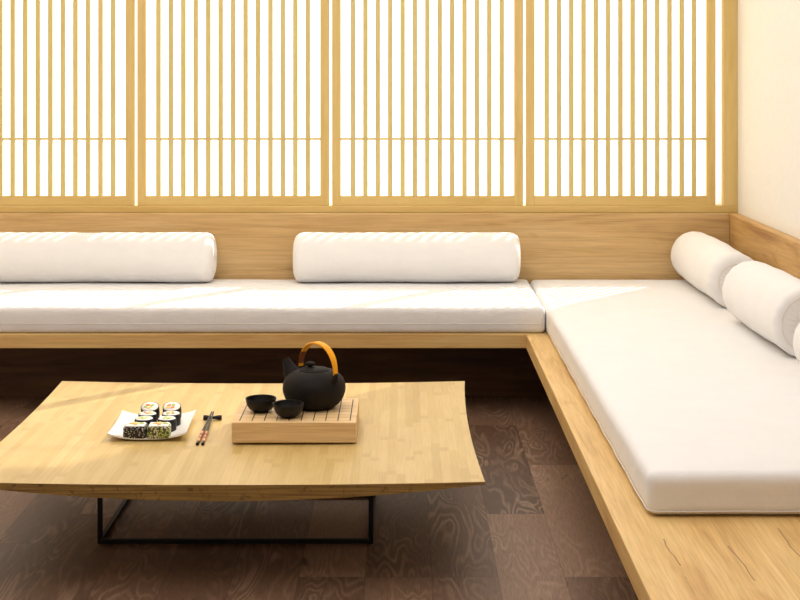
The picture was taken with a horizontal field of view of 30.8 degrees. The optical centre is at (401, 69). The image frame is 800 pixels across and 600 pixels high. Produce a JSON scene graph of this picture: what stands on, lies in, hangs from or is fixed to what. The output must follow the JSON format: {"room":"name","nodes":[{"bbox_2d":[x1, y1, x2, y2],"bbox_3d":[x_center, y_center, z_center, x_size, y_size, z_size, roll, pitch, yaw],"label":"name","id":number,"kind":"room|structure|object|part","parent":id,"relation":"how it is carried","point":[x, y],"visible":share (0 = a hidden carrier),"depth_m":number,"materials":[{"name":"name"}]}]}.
{"room":"japanese living room","nodes":[
{"label":"japanese living room","id":0,"kind":"room"},
{"bbox_2d":[0,397,637,599],"bbox_3d":[-0.375,1.500,2.700,4.170,0.100,8.800,0,0,0],"label":"floor","id":1,"kind":"structure","parent":0,"point":[535,529],"depth_m":4.50,"materials":[{"name":"brown wood"}]},
{"bbox_2d":[0,381,484,543],"bbox_3d":[-0.510,1.297,4.683,1.482,0.306,1.305,0,0,0],"label":"table","id":2,"kind":"object","parent":1,"relation":"on","point":[412,436],"visible":0.84,"depth_m":4.39,"materials":[{"name":"brown wood"}]},
{"bbox_3d":[-0.925,1.316,4.443,0.014,0.268,0.014,0,0,0],"label":"leg","id":3,"kind":"part","parent":2,"relation":"part of","materials":[{"name":"black metal"}]},
{"bbox_2d":[107,410,195,439],"bbox_3d":[-0.797,1.138,4.645,0.243,0.027,0.302,0,0,-2],"label":"plate","id":4,"kind":"object","parent":2,"relation":"on","point":[117,429],"visible":0.45,"depth_m":4.63,"materials":[{"name":"white ceramic"}]},
{"bbox_2d":[123,422,147,438],"bbox_3d":[-0.831,1.123,4.522,0.070,0.044,0.056,0,0,-1],"label":"roll","id":5,"kind":"object","parent":4,"relation":"on","point":[136,430],"visible":0.97,"depth_m":4.50,"materials":[{"name":"black food"}]},
{"bbox_2d":[135,416,153,424],"bbox_3d":[-0.817,1.122,4.591,0.061,0.045,0.059,0,0,0],"label":"roll","id":6,"kind":"object","parent":4,"relation":"on","point":[148,419],"visible":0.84,"depth_m":4.58,"materials":[{"name":"white food"}]},
{"bbox_2d":[138,411,156,421],"bbox_3d":[-0.817,1.122,4.656,0.061,0.045,0.062,0,0,0],"label":"roll","id":7,"kind":"object","parent":4,"relation":"on","point":[144,413],"visible":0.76,"depth_m":4.64,"materials":[{"name":"white food"}]},
{"bbox_2d":[141,402,159,418],"bbox_3d":[-0.821,1.115,4.727,0.061,0.058,0.067,0,0,11],"label":"roll","id":8,"kind":"object","parent":4,"relation":"on","point":[148,406],"visible":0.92,"depth_m":4.72,"materials":[{"name":"white food"}]},
{"bbox_2d":[147,422,170,438],"bbox_3d":[-0.757,1.123,4.524,0.070,0.044,0.056,0,0,-2],"label":"roll","id":9,"kind":"object","parent":4,"relation":"on","point":[155,430],"visible":1,"depth_m":4.50,"materials":[{"name":"green food"}]},
{"bbox_2d":[157,416,176,431],"bbox_3d":[-0.744,1.122,4.593,0.061,0.045,0.061,0,0,0],"label":"roll","id":10,"kind":"object","parent":4,"relation":"on","point":[171,419],"visible":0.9,"depth_m":4.58,"materials":[{"name":"white food"}]},
{"bbox_2d":[162,411,180,425],"bbox_3d":[-0.742,1.122,4.658,0.061,0.045,0.060,0,0,0],"label":"roll","id":11,"kind":"object","parent":4,"relation":"on","point":[176,414],"visible":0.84,"depth_m":4.64,"materials":[{"name":"white food"}]},
{"bbox_2d":[163,402,181,416],"bbox_3d":[-0.750,1.115,4.729,0.061,0.058,0.067,0,0,11],"label":"roll","id":12,"kind":"object","parent":4,"relation":"on","point":[170,406],"visible":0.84,"depth_m":4.72,"materials":[{"name":"white food"}]},
{"bbox_2d":[201,411,213,445],"bbox_3d":[-0.619,1.144,4.637,0.009,0.019,0.370,0,0,-2],"label":"chopstick","id":13,"kind":"object","parent":2,"relation":"on","point":[208,426],"visible":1,"depth_m":4.58,"materials":[{"name":"paint"}]},
{"bbox_2d":[203,415,221,419],"bbox_3d":[-0.624,1.145,4.777,0.060,0.017,0.017,0,0,0],"label":"chopstick rest","id":14,"kind":"object","parent":2,"relation":"on","point":[205,417],"visible":0.96,"depth_m":4.77,"materials":[{"name":"ceramic"}]},
{"bbox_2d":[196,411,211,445],"bbox_3d":[-0.631,1.144,4.637,0.009,0.019,0.370,0,0,-1],"label":"chopstick","id":15,"kind":"object","parent":14,"relation":"on","point":[206,423],"visible":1,"depth_m":4.58,"materials":[{"name":"paint"}]},
{"bbox_2d":[232,398,358,442],"bbox_3d":[-0.333,1.117,4.622,0.383,0.068,0.328,0,0,0],"label":"tray","id":16,"kind":"object","parent":2,"relation":"on","point":[338,424],"visible":0.89,"depth_m":4.46,"materials":[{"name":"beige wood"}]},
{"bbox_2d":[245,394,275,412],"bbox_3d":[-0.448,1.061,4.598,0.098,0.044,0.098,0,0,0],"label":"tea cup","id":17,"kind":"object","parent":16,"relation":"on","point":[259,403],"visible":0.99,"depth_m":4.57,"materials":[{"name":"black ceramic"}]},
{"bbox_2d":[273,399,303,418],"bbox_3d":[-0.354,1.061,4.526,0.098,0.044,0.098,0,0,0],"label":"tea cup","id":18,"kind":"object","parent":16,"relation":"on","point":[288,408],"visible":1,"depth_m":4.50,"materials":[{"name":"black ceramic"}]},
{"bbox_2d":[282,341,345,410],"bbox_3d":[-0.285,0.977,4.662,0.208,0.211,0.203,0,0,0],"label":"teapot","id":19,"kind":"object","parent":16,"relation":"on","point":[320,388],"visible":0.95,"depth_m":4.60,"materials":[{"name":"metal"}]},
{"bbox_3d":[-0.343,0.988,4.681,0.094,0.116,0.083,0,0,0],"label":"spout","id":20,"kind":"part","parent":19,"relation":"part of","materials":[{"name":"metal"}]},
{"bbox_3d":[-0.296,0.948,4.672,0.033,0.017,0.033,0,0,0],"label":"knob","id":21,"kind":"part","parent":19,"relation":"part of","materials":[{"name":"metal"}]},
{"bbox_3d":[-0.282,0.960,4.662,0.096,0.010,0.096,0,0,0],"label":"lid","id":22,"kind":"part","parent":19,"relation":"part of","materials":[{"name":"metal"}]},
{"bbox_3d":[-0.270,0.920,4.649,0.132,0.097,0.127,0,0,0],"label":"handle","id":23,"kind":"part","parent":19,"relation":"part of","materials":[{"name":"orange wood"}]},
{"bbox_3d":[-0.095,1.316,4.443,0.014,0.268,0.014,0,0,0],"label":"leg","id":24,"kind":"part","parent":2,"relation":"part of","materials":[{"name":"black metal"}]},
{"bbox_2d":[0,213,799,599],"bbox_3d":[-0.375,1.067,4.325,3.966,0.765,5.251,0,0,0],"label":"bench","id":25,"kind":"object","parent":1,"relation":"on","point":[663,556],"visible":0.38,"depth_m":6.42,"materials":[{"name":"brown wood"}]},
{"bbox_2d":[0,279,544,332],"bbox_3d":[-0.873,1.047,6.487,2.951,0.114,0.829,0,0,0],"label":"mattress","id":26,"kind":"object","parent":25,"relation":"on","point":[215,305],"visible":0.95,"depth_m":6.09,"materials":[{"name":"white fabric"}]},
{"bbox_2d":[0,232,216,281],"bbox_3d":[-1.397,0.874,6.782,1.049,0.228,0.242,0,0,0],"label":"bolster","id":27,"kind":"object","parent":26,"relation":"on","point":[24,256],"visible":1,"depth_m":6.68,"materials":[{"name":"white fabric"}]},
{"bbox_3d":[-0.876,0.877,6.781,0.007,0.150,0.151,0,0,0],"label":"panel","id":28,"kind":"part","parent":27,"relation":"part of","materials":[{"name":"white fabric"}]},
{"bbox_2d":[293,232,520,281],"bbox_3d":[0.022,0.874,6.783,1.059,0.228,0.241,0,0,0],"label":"bolster","id":29,"kind":"object","parent":26,"relation":"on","point":[317,256],"visible":1,"depth_m":6.68,"materials":[{"name":"white fabric"}]},
{"bbox_2d":[530,280,799,514],"bbox_3d":[1.081,1.046,5.239,0.952,0.115,3.324,0,0,0],"label":"mattress","id":30,"kind":"object","parent":25,"relation":"on","point":[700,410],"visible":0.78,"depth_m":4.51,"materials":[{"name":"white fabric"}]},
{"bbox_2d":[671,231,753,306],"bbox_3d":[1.385,0.874,6.430,0.239,0.228,0.889,0,0,0],"label":"bolster","id":31,"kind":"object","parent":30,"relation":"on","point":[705,261],"visible":0.73,"depth_m":6.24,"materials":[{"name":"white fabric"}]},
{"bbox_3d":[1.384,0.877,5.989,0.150,0.150,0.007,0,0,0],"label":"panel","id":32,"kind":"part","parent":31,"relation":"part of","materials":[{"name":"white fabric"}]},
{"bbox_2d":[722,261,799,356],"bbox_3d":[1.387,0.868,5.335,0.251,0.240,0.769,0,0,-1],"label":"bolster","id":33,"kind":"object","parent":30,"relation":"on","point":[764,297],"visible":0.97,"depth_m":5.19,"materials":[{"name":"white fabric"}]},
{"bbox_3d":[1.393,0.871,4.954,0.192,0.192,0.007,0,0,-1],"label":"panel","id":34,"kind":"part","parent":33,"relation":"part of","materials":[{"name":"white fabric"}]},
{"bbox_2d":[793,323,799,362],"bbox_3d":[1.376,0.874,4.315,0.241,0.228,0.799,0,0,0],"label":"bolster","id":35,"kind":"object","parent":30,"relation":"on","point":[796,340],"visible":1,"depth_m":4.64,"materials":[{"name":"white fabric"}]},
{"bbox_2d":[738,0,799,238],"bbox_3d":[1.660,-0.400,2.700,0.100,3.700,8.600,0,0,0],"label":"wall","id":36,"kind":"structure","parent":0,"point":[768,30],"depth_m":6.37,"materials":[{"name":"beige paint"}]},
{"bbox_3d":[-0.375,-0.400,7.050,4.170,3.700,0.100,0,0,0],"label":"wall","id":37,"kind":"structure","parent":0,"visible":0},
{"bbox_2d":[0,0,737,212],"bbox_3d":[-0.375,-0.683,7.026,3.970,2.734,0.148,0,0,0],"label":"window","id":38,"kind":"structure","parent":37,"relation":"in","point":[726,10],"depth_m":6.95,"materials":[{"name":"brown wood"}]},
{"bbox_2d":[0,0,135,205],"bbox_3d":[-1.750,-0.659,6.981,0.930,2.622,0.030,0,0,0],"label":"screen","id":39,"kind":"object","parent":38,"relation":"attached to","point":[68,67],"visible":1,"depth_m":6.99,"materials":[{"name":"white paper"}]},
{"bbox_3d":[-1.750,0.628,6.981,0.844,0.047,0.030,0,0,0],"label":"rail","id":40,"kind":"part","parent":39,"relation":"part of","materials":[{"name":"brown wood"}]},
{"bbox_2d":[137,0,329,205],"bbox_3d":[-0.811,-0.659,6.981,0.923,2.622,0.030,0,0,0],"label":"screen","id":41,"kind":"object","parent":38,"relation":"attached to","point":[233,96],"visible":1,"depth_m":6.98,"materials":[{"name":"white paper"}]},
{"bbox_3d":[-0.811,0.628,6.981,0.838,0.047,0.030,0,0,0],"label":"rail","id":42,"kind":"part","parent":41,"relation":"part of","materials":[{"name":"brown wood"}]},
{"bbox_2d":[332,0,522,205],"bbox_3d":[0.123,-0.659,6.981,0.919,2.622,0.030,0,0,0],"label":"screen","id":43,"kind":"object","parent":38,"relation":"attached to","point":[427,95],"visible":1,"depth_m":6.99,"materials":[{"name":"white paper"}]},
{"bbox_3d":[0.123,0.628,6.981,0.834,0.047,0.030,0,0,0],"label":"rail","id":44,"kind":"part","parent":43,"relation":"part of","materials":[{"name":"brown wood"}]},
{"bbox_2d":[525,0,715,205],"bbox_3d":[1.051,-0.659,6.981,0.912,2.622,0.030,0,0,0],"label":"screen","id":45,"kind":"object","parent":38,"relation":"attached to","point":[620,95],"visible":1,"depth_m":6.99,"materials":[{"name":"white paper"}]},
{"bbox_3d":[1.051,0.628,6.981,0.826,0.047,0.030,0,0,0],"label":"rail","id":46,"kind":"part","parent":45,"relation":"part of","materials":[{"name":"brown wood"}]}
]}

